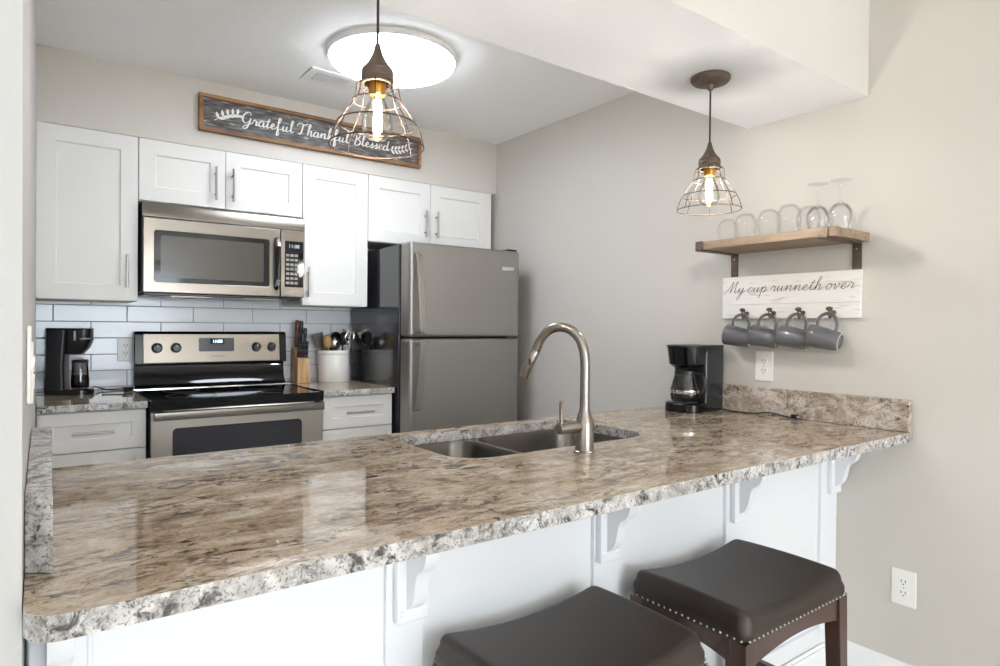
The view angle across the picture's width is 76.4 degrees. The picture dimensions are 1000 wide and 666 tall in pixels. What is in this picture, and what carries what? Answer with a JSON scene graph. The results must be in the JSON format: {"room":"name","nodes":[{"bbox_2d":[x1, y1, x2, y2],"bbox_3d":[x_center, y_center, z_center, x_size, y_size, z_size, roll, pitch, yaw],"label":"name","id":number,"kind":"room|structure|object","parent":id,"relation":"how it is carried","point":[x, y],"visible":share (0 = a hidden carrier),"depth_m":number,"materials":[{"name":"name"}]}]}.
{"room":"kitchen","nodes":[
{"label":"kitchen","id":0,"kind":"room"},
{"bbox_2d":[0,0,35,665],"bbox_3d":[-2.678,-0.090,0.947,3.220,2.600,2.710,0,1,-36],"label":"wall","id":1,"kind":"structure","parent":0,"point":[17,17],"depth_m":0.80,"materials":[{"name":"grey paint"}]},
{"bbox_2d":[26,326,34,403],"bbox_3d":[-0.754,0.050,1.023,0.011,0.122,0.080,0,1,-36],"label":"light switch","id":2,"kind":"object","parent":1,"relation":"attached to","point":[30,361],"visible":1,"depth_m":0.99,"materials":[{"name":"white plastic"}]},
{"bbox_2d":[36,249,371,392],"bbox_3d":[-1.343,-0.106,3.713,2.655,2.600,0.150,0,1,-36],"label":"wall","id":3,"kind":"structure","parent":0,"point":[367,249],"depth_m":3.70,"materials":[{"name":"grey paint"}]},
{"bbox_2d":[36,121,137,302],"bbox_3d":[-1.911,-0.528,2.939,0.382,0.759,0.376,0,1,-36],"label":"upper cabinet","id":4,"kind":"object","parent":3,"relation":"attached to","point":[87,179],"visible":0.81,"depth_m":2.82,"materials":[{"name":"white paint"}]},
{"bbox_2d":[36,297,351,391],"bbox_3d":[-1.551,0.042,3.459,1.580,0.475,0.014,0,1,-36],"label":"tile backsplash","id":5,"kind":"structure","parent":3,"relation":"attached to","point":[110,322],"depth_m":3.28,"materials":[{"name":"grey tile"}]},
{"bbox_2d":[117,338,131,360],"bbox_3d":[-1.883,0.083,3.199,0.072,0.118,0.008,0,1,-36],"label":"wall outlet","id":6,"kind":"object","parent":5,"relation":"attached to","point":[124,345],"visible":0.91,"depth_m":3.19,"materials":[{"name":"white plastic"}]},
{"bbox_2d":[122,343,129,348],"bbox_3d":[-1.882,0.064,3.197,0.034,0.029,0.003,0,1,-36],"label":"receptacle","id":7,"kind":"object","parent":6,"relation":"attached to","point":[124,345],"depth_m":3.20,"materials":[{"name":"grey plastic"}]},
{"bbox_2d":[122,351,129,355],"bbox_3d":[-1.882,0.103,3.197,0.034,0.029,0.003,0,1,-36],"label":"receptacle","id":8,"kind":"object","parent":6,"relation":"attached to","point":[124,353],"depth_m":3.20,"materials":[{"name":"grey plastic"}]},
{"bbox_2d":[138,137,301,217],"bbox_3d":[-1.452,-0.761,3.284,0.764,0.292,0.391,0,1,-36],"label":"upper cabinet","id":9,"kind":"object","parent":3,"relation":"attached to","point":[168,173],"visible":0.85,"depth_m":3.13,"materials":[{"name":"white paint"}]},
{"bbox_2d":[138,201,304,301],"bbox_3d":[-1.433,-0.391,3.269,0.756,0.434,0.428,0,1,-36],"label":"microwave","id":10,"kind":"object","parent":9,"relation":"attached to","point":[185,252],"visible":0.98,"depth_m":3.11,"materials":[{"name":"silver metal"}]},
{"bbox_2d":[282,164,367,307],"bbox_3d":[-0.991,-0.528,3.620,0.376,0.756,0.376,0,1,-36],"label":"upper cabinet","id":11,"kind":"object","parent":3,"relation":"attached to","point":[334,201],"visible":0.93,"depth_m":3.50,"materials":[{"name":"white paint"}]},
{"bbox_2d":[367,175,490,249],"bbox_3d":[-0.496,-0.714,3.992,0.862,0.382,0.391,0,1,-36],"label":"upper cabinet","id":12,"kind":"object","parent":3,"relation":"attached to","point":[400,212],"visible":0.82,"depth_m":3.83,"materials":[{"name":"white paint"}]},
{"bbox_2d":[36,43,495,195],"bbox_3d":[-1.103,-1.074,3.574,2.435,0.327,0.333,0,1,-36],"label":"wall","id":13,"kind":"structure","parent":0,"point":[74,89],"depth_m":3.05,"materials":[{"name":"grey paint"}]},
{"bbox_2d":[198,92,421,168],"bbox_3d":[-0.970,-1.075,3.445,1.223,0.181,0.032,0,1,-36],"label":"wall sign","id":14,"kind":"object","parent":13,"relation":"attached to","point":[217,114],"visible":0.93,"depth_m":3.35,"materials":[{"name":"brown wood"}]},
{"bbox_2d":[36,0,635,144],"bbox_3d":[-0.678,-1.301,2.817,2.655,0.150,2.249,0,1,-36],"label":"ceiling","id":15,"kind":"structure","parent":0,"point":[493,94],"depth_m":2.81,"materials":[{"name":"white paint"}]},
{"bbox_2d":[300,67,357,90],"bbox_3d":[-0.816,-1.226,3.076,0.254,0.008,0.176,0,1,-36],"label":"ceiling vent","id":16,"kind":"object","parent":15,"relation":"in","point":[315,75],"visible":0.89,"depth_m":3.06,"materials":[{"name":"white metal"}]},
{"bbox_2d":[327,26,456,87],"bbox_3d":[-0.472,-1.191,2.803,0.560,0.066,0.560,0,1,-36],"label":"ceiling light","id":17,"kind":"object","parent":15,"relation":"attached to","point":[416,58],"visible":0.83,"depth_m":2.67,"materials":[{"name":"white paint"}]},
{"bbox_2d":[365,0,869,128],"bbox_3d":[-1.073,-1.122,0.828,5.655,0.505,0.484,0,1,-36],"label":"ceiling","id":18,"kind":"structure","parent":0,"point":[784,59],"depth_m":1.98,"materials":[{"name":"white paint"}]},
{"bbox_2d":[328,0,423,158],"bbox_3d":[-0.274,-0.643,1.425,0.212,0.451,0.212,0,1,-36],"label":"pendant light","id":19,"kind":"object","parent":18,"relation":"hanging from","point":[377,76],"visible":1,"depth_m":1.42,"materials":[{"name":"brown metal"}]},
{"bbox_2d":[369,80,385,97],"bbox_3d":[-0.275,-0.550,1.426,0.039,0.035,0.039,0,1,-36],"label":"socket","id":20,"kind":"object","parent":19,"relation":"attached to","point":[380,84],"depth_m":1.41,"materials":[{"name":"gold metal"}]},
{"bbox_2d":[677,70,741,215],"bbox_3d":[0.710,-0.641,2.153,0.212,0.451,0.212,1,1,33],"label":"pendant light","id":21,"kind":"object","parent":18,"relation":"hanging from","point":[709,162],"visible":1,"depth_m":2.14,"materials":[{"name":"brown metal"}]},
{"bbox_2d":[703,167,714,176],"bbox_3d":[0.709,-0.549,2.154,0.039,0.035,0.039,1,1,33],"label":"socket","id":22,"kind":"object","parent":21,"relation":"attached to","point":[706,173],"depth_m":2.14,"materials":[{"name":"gold metal"}]},
{"bbox_2d":[491,0,999,665],"bbox_3d":[3.027,-0.029,0.161,0.150,2.600,11.060,0,1,-36],"label":"wall","id":23,"kind":"structure","parent":0,"point":[587,201],"depth_m":2.33,"materials":[{"name":"grey paint"}]},
{"bbox_2d":[695,241,738,276],"bbox_3d":[0.915,-0.294,2.677,0.256,0.159,0.033,0,1,-36],"label":"shelf bracket","id":24,"kind":"object","parent":23,"relation":"attached to","point":[698,245],"visible":1,"depth_m":2.73,"materials":[{"name":"brown metal"}]},
{"bbox_2d":[755,351,772,381],"bbox_3d":[1.096,0.138,2.639,0.008,0.124,0.078,0,1,-36],"label":"wall outlet","id":25,"kind":"object","parent":23,"relation":"attached to","point":[764,359],"visible":1,"depth_m":2.63,"materials":[{"name":"white plastic"}]},
{"bbox_2d":[760,358,767,364],"bbox_3d":[1.094,0.118,2.637,0.003,0.029,0.034,0,1,-36],"label":"receptacle","id":26,"kind":"object","parent":25,"relation":"attached to","point":[763,361],"depth_m":2.63,"materials":[{"name":"grey plastic"}]},
{"bbox_2d":[760,367,767,374],"bbox_3d":[1.094,0.157,2.638,0.003,0.029,0.034,0,1,-36],"label":"receptacle","id":27,"kind":"object","parent":25,"relation":"attached to","point":[763,370],"depth_m":2.64,"materials":[{"name":"grey plastic"}]},
{"bbox_2d":[703,226,869,253],"bbox_3d":[1.074,-0.353,2.466,0.250,0.032,0.571,0,1,-36],"label":"wall shelf","id":28,"kind":"object","parent":23,"relation":"attached to","point":[805,238],"visible":0.89,"depth_m":2.38,"materials":[{"name":"brown wood"}]},
{"bbox_2d":[722,269,862,318],"bbox_3d":[1.152,-0.148,2.557,0.017,0.178,0.575,0,1,-36],"label":"wall sign","id":29,"kind":"object","parent":23,"relation":"attached to","point":[813,292],"visible":1,"depth_m":2.52,"materials":[{"name":"white wood"}]},
{"bbox_2d":[740,308,748,318],"bbox_3d":[1.028,-0.082,2.674,0.045,0.045,0.026,0,1,-36],"label":"hook","id":30,"kind":"object","parent":29,"relation":"attached to","point":[742,310],"visible":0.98,"depth_m":2.66,"materials":[{"name":"brown metal"}]},
{"bbox_2d":[722,313,751,347],"bbox_3d":[1.007,-0.012,2.680,0.124,0.144,0.091,1,1,45],"label":"mug","id":31,"kind":"object","parent":30,"relation":"hanging from","point":[732,335],"visible":0.73,"depth_m":2.66,"materials":[{"name":"grey ceramic"}]},
{"bbox_2d":[766,308,775,318],"bbox_3d":[1.099,-0.080,2.578,0.045,0.045,0.026,0,1,-36],"label":"hook","id":32,"kind":"object","parent":29,"relation":"attached to","point":[769,310],"visible":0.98,"depth_m":2.57,"materials":[{"name":"brown metal"}]},
{"bbox_2d":[747,313,777,348],"bbox_3d":[1.076,-0.010,2.584,0.091,0.145,0.125,0,1,-43],"label":"mug","id":33,"kind":"object","parent":32,"relation":"hanging from","point":[758,335],"visible":0.77,"depth_m":2.56,"materials":[{"name":"grey ceramic"}]},
{"bbox_2d":[795,307,804,317],"bbox_3d":[1.171,-0.079,2.481,0.045,0.045,0.026,0,1,-36],"label":"hook","id":34,"kind":"object","parent":29,"relation":"attached to","point":[798,309],"visible":0.99,"depth_m":2.47,"materials":[{"name":"brown metal"}]},
{"bbox_2d":[775,312,808,349],"bbox_3d":[1.151,-0.008,2.487,0.124,0.144,0.091,1,1,45],"label":"mug","id":35,"kind":"object","parent":34,"relation":"hanging from","point":[787,336],"visible":0.75,"depth_m":2.47,"materials":[{"name":"grey ceramic"}]},
{"bbox_2d":[826,306,835,317],"bbox_3d":[1.242,-0.077,2.385,0.045,0.045,0.026,0,1,-36],"label":"hook","id":36,"kind":"object","parent":29,"relation":"attached to","point":[829,308],"visible":0.98,"depth_m":2.37,"materials":[{"name":"brown metal"}]},
{"bbox_2d":[804,312,843,350],"bbox_3d":[1.219,-0.006,2.391,0.091,0.145,0.125,0,1,-43],"label":"mug","id":37,"kind":"object","parent":36,"relation":"hanging from","point":[816,336],"visible":1,"depth_m":2.37,"materials":[{"name":"grey ceramic"}]},
{"bbox_2d":[818,226,861,269],"bbox_3d":[1.216,-0.288,2.270,0.256,0.159,0.033,0,1,-36],"label":"shelf bracket","id":38,"kind":"object","parent":23,"relation":"attached to","point":[822,231],"visible":1,"depth_m":2.33,"materials":[{"name":"brown metal"}]},
{"bbox_2d":[847,640,911,665],"bbox_3d":[3.700,1.245,-0.890,0.016,0.086,8.135,0,1,-36],"label":"baseboard","id":39,"kind":"structure","parent":23,"relation":"attached to","point":[857,655],"depth_m":2.31,"materials":[{"name":"white paint"}]},
{"bbox_2d":[891,567,916,608],"bbox_3d":[1.407,0.888,2.216,0.008,0.124,0.078,0,1,-36],"label":"wall outlet","id":40,"kind":"object","parent":23,"relation":"attached to","point":[904,583],"visible":1,"depth_m":2.21,"materials":[{"name":"white plastic"}]},
{"bbox_2d":[898,577,908,586],"bbox_3d":[1.405,0.868,2.215,0.003,0.029,0.034,0,1,-36],"label":"receptacle","id":41,"kind":"object","parent":40,"relation":"attached to","point":[902,581],"depth_m":2.21,"materials":[{"name":"grey plastic"}]},
{"bbox_2d":[898,588,908,598],"bbox_3d":[1.405,0.907,2.215,0.003,0.029,0.034,0,1,-36],"label":"receptacle","id":42,"kind":"object","parent":40,"relation":"attached to","point":[903,593],"depth_m":2.21,"materials":[{"name":"grey plastic"}]},
{"bbox_3d":[0.742,1.316,-1.506,5.805,0.100,11.060,0,1,-36],"label":"floor","id":43,"kind":"structure","parent":0,"visible":0},
{"bbox_2d":[35,408,145,467],"bbox_3d":[-1.845,0.756,2.848,0.382,0.884,0.664,0,1,-36],"label":"base cabinet","id":44,"kind":"object","parent":43,"relation":"on","point":[104,436],"visible":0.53,"depth_m":2.61,"materials":[{"name":"white paint"}]},
{"bbox_2d":[36,390,147,413],"bbox_3d":[-1.841,0.299,2.847,0.386,0.030,0.627,0,1,-36],"label":"countertop","id":45,"kind":"structure","parent":44,"relation":"on","point":[97,401],"depth_m":2.67,"materials":[{"name":"stone"}]},
{"bbox_2d":[44,328,117,395],"bbox_3d":[-1.948,0.129,3.002,0.298,0.304,0.201,0,1,-22],"label":"coffee maker","id":46,"kind":"object","parent":45,"relation":"on","point":[60,342],"visible":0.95,"depth_m":2.89,"materials":[{"name":"black plastic"}]},
{"bbox_2d":[102,387,132,392],"bbox_3d":[-1.814,0.271,3.019,0.047,0.022,0.136,1,1,36],"label":"scoop","id":47,"kind":"object","parent":45,"relation":"on","point":[125,389],"visible":1,"depth_m":3.03,"materials":[{"name":"black"}]},
{"bbox_2d":[122,387,132,391],"bbox_3d":[-1.788,0.271,3.055,0.047,0.022,0.047,1,1,36],"label":"plug","id":48,"kind":"object","parent":47,"relation":"on","point":[126,389],"depth_m":3.04,"materials":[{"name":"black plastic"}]},
{"bbox_2d":[132,331,324,458],"bbox_3d":[-1.360,0.598,3.167,0.760,1.203,0.687,0,1,-36],"label":"stove","id":49,"kind":"object","parent":43,"relation":"on","point":[204,391],"visible":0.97,"depth_m":3.11,"materials":[{"name":"silver metal"}]},
{"bbox_2d":[133,383,323,410],"bbox_3d":[-1.342,0.306,3.143,0.760,0.048,0.559,0,1,-36],"label":"cooktop","id":50,"kind":"object","parent":49,"relation":"in","point":[159,396],"depth_m":3.04,"materials":[{"name":"glass"}]},
{"bbox_2d":[146,401,324,458],"bbox_3d":[-1.361,0.752,3.169,0.754,0.895,0.687,0,1,-36],"label":"oven","id":51,"kind":"object","parent":49,"relation":"in","point":[173,428],"depth_m":2.88,"materials":[{"name":"silver metal"}]},
{"bbox_2d":[320,393,391,440],"bbox_3d":[-0.912,0.758,3.538,0.388,0.884,0.664,0,1,-36],"label":"base cabinet","id":52,"kind":"object","parent":43,"relation":"on","point":[351,416],"visible":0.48,"depth_m":3.29,"materials":[{"name":"white paint"}]},
{"bbox_2d":[286,379,394,396],"bbox_3d":[-0.908,0.301,3.537,0.396,0.030,0.627,0,1,-36],"label":"countertop","id":53,"kind":"structure","parent":52,"relation":"on","point":[351,387],"depth_m":3.37,"materials":[{"name":"stone"}]},
{"bbox_2d":[291,347,309,382],"bbox_3d":[-1.143,0.183,3.643,0.072,0.199,0.112,0,1,-36],"label":"knife block","id":54,"kind":"object","parent":53,"relation":"on","point":[300,366],"visible":0.82,"depth_m":3.60,"materials":[{"name":"brown wood"}]},
{"bbox_2d":[294,320,299,346],"bbox_3d":[-1.164,0.045,3.646,0.026,0.240,0.035,0,1,-36],"label":"kitchen knife","id":55,"kind":"object","parent":54,"relation":"in","point":[297,323],"visible":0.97,"depth_m":3.64,"materials":[{"name":"red wood"}]},
{"bbox_2d":[297,341,299,357],"bbox_3d":[-1.140,0.134,3.599,0.016,0.175,0.026,0,1,-36],"label":"kitchen knife","id":56,"kind":"object","parent":54,"relation":"in","point":[298,353],"visible":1,"depth_m":3.59,"materials":[{"name":"black plastic"}]},
{"bbox_2d":[299,321,303,346],"bbox_3d":[-1.149,0.049,3.669,0.025,0.240,0.035,0,1,-36],"label":"kitchen knife","id":57,"kind":"object","parent":54,"relation":"in","point":[301,322],"visible":0.78,"depth_m":3.66,"materials":[{"name":"black plastic"}]},
{"bbox_2d":[300,341,302,357],"bbox_3d":[-1.127,0.134,3.608,0.016,0.175,0.026,0,1,-36],"label":"kitchen knife","id":58,"kind":"object","parent":54,"relation":"in","point":[301,348],"visible":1,"depth_m":3.60,"materials":[{"name":"black plastic"}]},
{"bbox_2d":[303,341,305,357],"bbox_3d":[-1.114,0.134,3.618,0.016,0.175,0.026,0,1,-36],"label":"kitchen knife","id":59,"kind":"object","parent":54,"relation":"in","point":[304,342],"visible":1,"depth_m":3.61,"materials":[{"name":"black plastic"}]},
{"bbox_2d":[303,328,306,341],"bbox_3d":[-1.123,0.073,3.659,0.027,0.205,0.027,1,1,12],"label":"kitchen knife","id":60,"kind":"object","parent":54,"relation":"in","point":[304,329],"visible":0.59,"depth_m":3.65,"materials":[{"name":"black plastic"}]},
{"bbox_2d":[306,341,308,356],"bbox_3d":[-1.101,0.134,3.627,0.016,0.175,0.026,0,1,-36],"label":"kitchen knife","id":61,"kind":"object","parent":54,"relation":"in","point":[307,342],"visible":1,"depth_m":3.62,"materials":[{"name":"black plastic"}]},
{"bbox_2d":[318,349,349,381],"bbox_3d":[-0.979,0.191,3.745,0.182,0.183,0.182,0,1,-36],"label":"utensil crock","id":62,"kind":"object","parent":53,"relation":"on","point":[333,366],"visible":0.92,"depth_m":3.67,"materials":[{"name":"white ceramic"}]},
{"bbox_2d":[312,332,323,349],"bbox_3d":[-1.050,0.131,3.728,0.106,0.277,0.014,0,1,-27],"label":"slotted spatula","id":63,"kind":"object","parent":62,"relation":"in","point":[317,337],"visible":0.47,"depth_m":3.72,"materials":[{"name":"grey plastic"}]},
{"bbox_2d":[323,335,331,350],"bbox_3d":[-0.987,0.140,3.684,0.031,0.262,0.079,1,1,31],"label":"wooden spoon","id":64,"kind":"object","parent":62,"relation":"in","point":[327,341],"visible":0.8,"depth_m":3.66,"materials":[{"name":"brown wood"}]},
{"bbox_2d":[331,337,339,350],"bbox_3d":[-0.962,0.147,3.715,0.041,0.246,0.047,1,1,13],"label":"spoon","id":65,"kind":"object","parent":62,"relation":"in","point":[335,341],"visible":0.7,"depth_m":3.70,"materials":[{"name":"silver metal"}]},
{"bbox_2d":[330,332,340,338],"bbox_3d":[-0.992,0.130,3.811,0.049,0.277,0.071,1,1,27],"label":"ladle","id":66,"kind":"object","parent":62,"relation":"in","point":[336,334],"visible":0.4,"depth_m":3.83,"materials":[{"name":"black plastic"}]},
{"bbox_2d":[340,332,348,349],"bbox_3d":[-0.930,0.131,3.763,0.074,0.279,0.023,0,1,-24],"label":"spoon","id":67,"kind":"object","parent":62,"relation":"in","point":[343,342],"visible":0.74,"depth_m":3.76,"materials":[{"name":"black"}]},
{"bbox_2d":[339,329,351,349],"bbox_3d":[-0.955,0.123,3.786,0.156,0.295,0.011,0,1,-36],"label":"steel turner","id":68,"kind":"object","parent":62,"relation":"in","point":[343,330],"visible":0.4,"depth_m":3.80,"materials":[{"name":"silver metal"}]},
{"bbox_2d":[345,329,353,349],"bbox_3d":[-0.899,0.124,3.735,0.085,0.294,0.049,0,1,-36],"label":"whisk","id":69,"kind":"object","parent":62,"relation":"in","point":[349,329],"visible":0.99,"depth_m":3.74,"materials":[{"name":"silver metal"}]},
{"bbox_2d":[351,241,518,433],"bbox_3d":[-0.379,0.355,3.777,0.724,1.695,0.816,0,1,-36],"label":"refrigerator","id":70,"kind":"object","parent":43,"relation":"on","point":[435,325],"visible":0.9,"depth_m":3.49,"materials":[{"name":"grey metal"}]},
{"bbox_2d":[23,384,911,665],"bbox_3d":[0.149,0.725,1.855,2.460,1.003,0.958,0,1,-36],"label":"breakfast bar","id":71,"kind":"object","parent":43,"relation":"on","point":[278,555],"visible":0.84,"depth_m":1.36,"materials":[{"name":"stone"}]},
{"bbox_2d":[27,635,87,665],"bbox_3d":[-0.636,0.481,0.918,0.075,0.222,0.112,0,1,-36],"label":"corbel","id":72,"kind":"object","parent":71,"relation":"attached to","point":[74,651],"visible":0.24,"depth_m":0.93,"materials":[{"name":"white paint"}]},
{"bbox_2d":[393,552,439,624],"bbox_3d":[-0.154,0.482,1.274,0.075,0.222,0.112,0,1,-36],"label":"corbel","id":73,"kind":"object","parent":71,"relation":"attached to","point":[411,576],"visible":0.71,"depth_m":1.28,"materials":[{"name":"white paint"}]},
{"bbox_2d":[413,429,623,457],"bbox_3d":[0.080,0.465,2.050,0.788,0.200,0.454,0,1,-36],"label":"sink","id":74,"kind":"object","parent":71,"relation":"in","point":[509,444],"visible":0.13,"depth_m":2.25,"materials":[{"name":"grey metal"}]},
{"bbox_2d":[519,322,594,453],"bbox_3d":[0.163,0.152,1.847,0.125,0.366,0.232,0,1,-36],"label":"kitchen faucet","id":75,"kind":"object","parent":71,"relation":"on","point":[583,427],"visible":1,"depth_m":1.79,"materials":[{"name":"silver metal"}]},
{"bbox_2d":[596,506,638,563],"bbox_3d":[0.312,0.483,1.619,0.075,0.222,0.112,0,1,-36],"label":"corbel","id":76,"kind":"object","parent":71,"relation":"attached to","point":[611,527],"visible":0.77,"depth_m":1.63,"materials":[{"name":"white paint"}]},
{"bbox_2d":[665,344,801,418],"bbox_3d":[0.949,0.194,2.611,0.252,0.281,0.512,0,1,-42],"label":"drip coffee maker","id":77,"kind":"object","parent":71,"relation":"on","point":[697,381],"visible":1,"depth_m":2.68,"materials":[{"name":"black plastic"}]},
{"bbox_2d":[730,476,767,522],"bbox_3d":[0.784,0.484,1.968,0.075,0.222,0.112,0,1,-36],"label":"corbel","id":78,"kind":"object","parent":71,"relation":"attached to","point":[743,493],"visible":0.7,"depth_m":1.98,"materials":[{"name":"white paint"}]},
{"bbox_2d":[827,454,860,493],"bbox_3d":[1.275,0.484,2.331,0.075,0.222,0.112,0,1,-36],"label":"corbel","id":79,"kind":"object","parent":71,"relation":"attached to","point":[838,469],"visible":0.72,"depth_m":2.34,"materials":[{"name":"white paint"}]},
{"bbox_2d":[432,586,707,665],"bbox_3d":[0.144,0.925,1.324,0.483,0.613,0.351,0,1,-36],"label":"bar stool","id":80,"kind":"object","parent":43,"relation":"on","point":[595,626],"visible":1,"depth_m":1.32,"materials":[{"name":"brown leather"}]},
{"bbox_2d":[630,539,847,665],"bbox_3d":[0.628,0.926,1.682,0.483,0.613,0.351,0,1,-36],"label":"bar stool","id":81,"kind":"object","parent":43,"relation":"on","point":[742,599],"visible":0.98,"depth_m":1.60,"materials":[{"name":"brown leather"}]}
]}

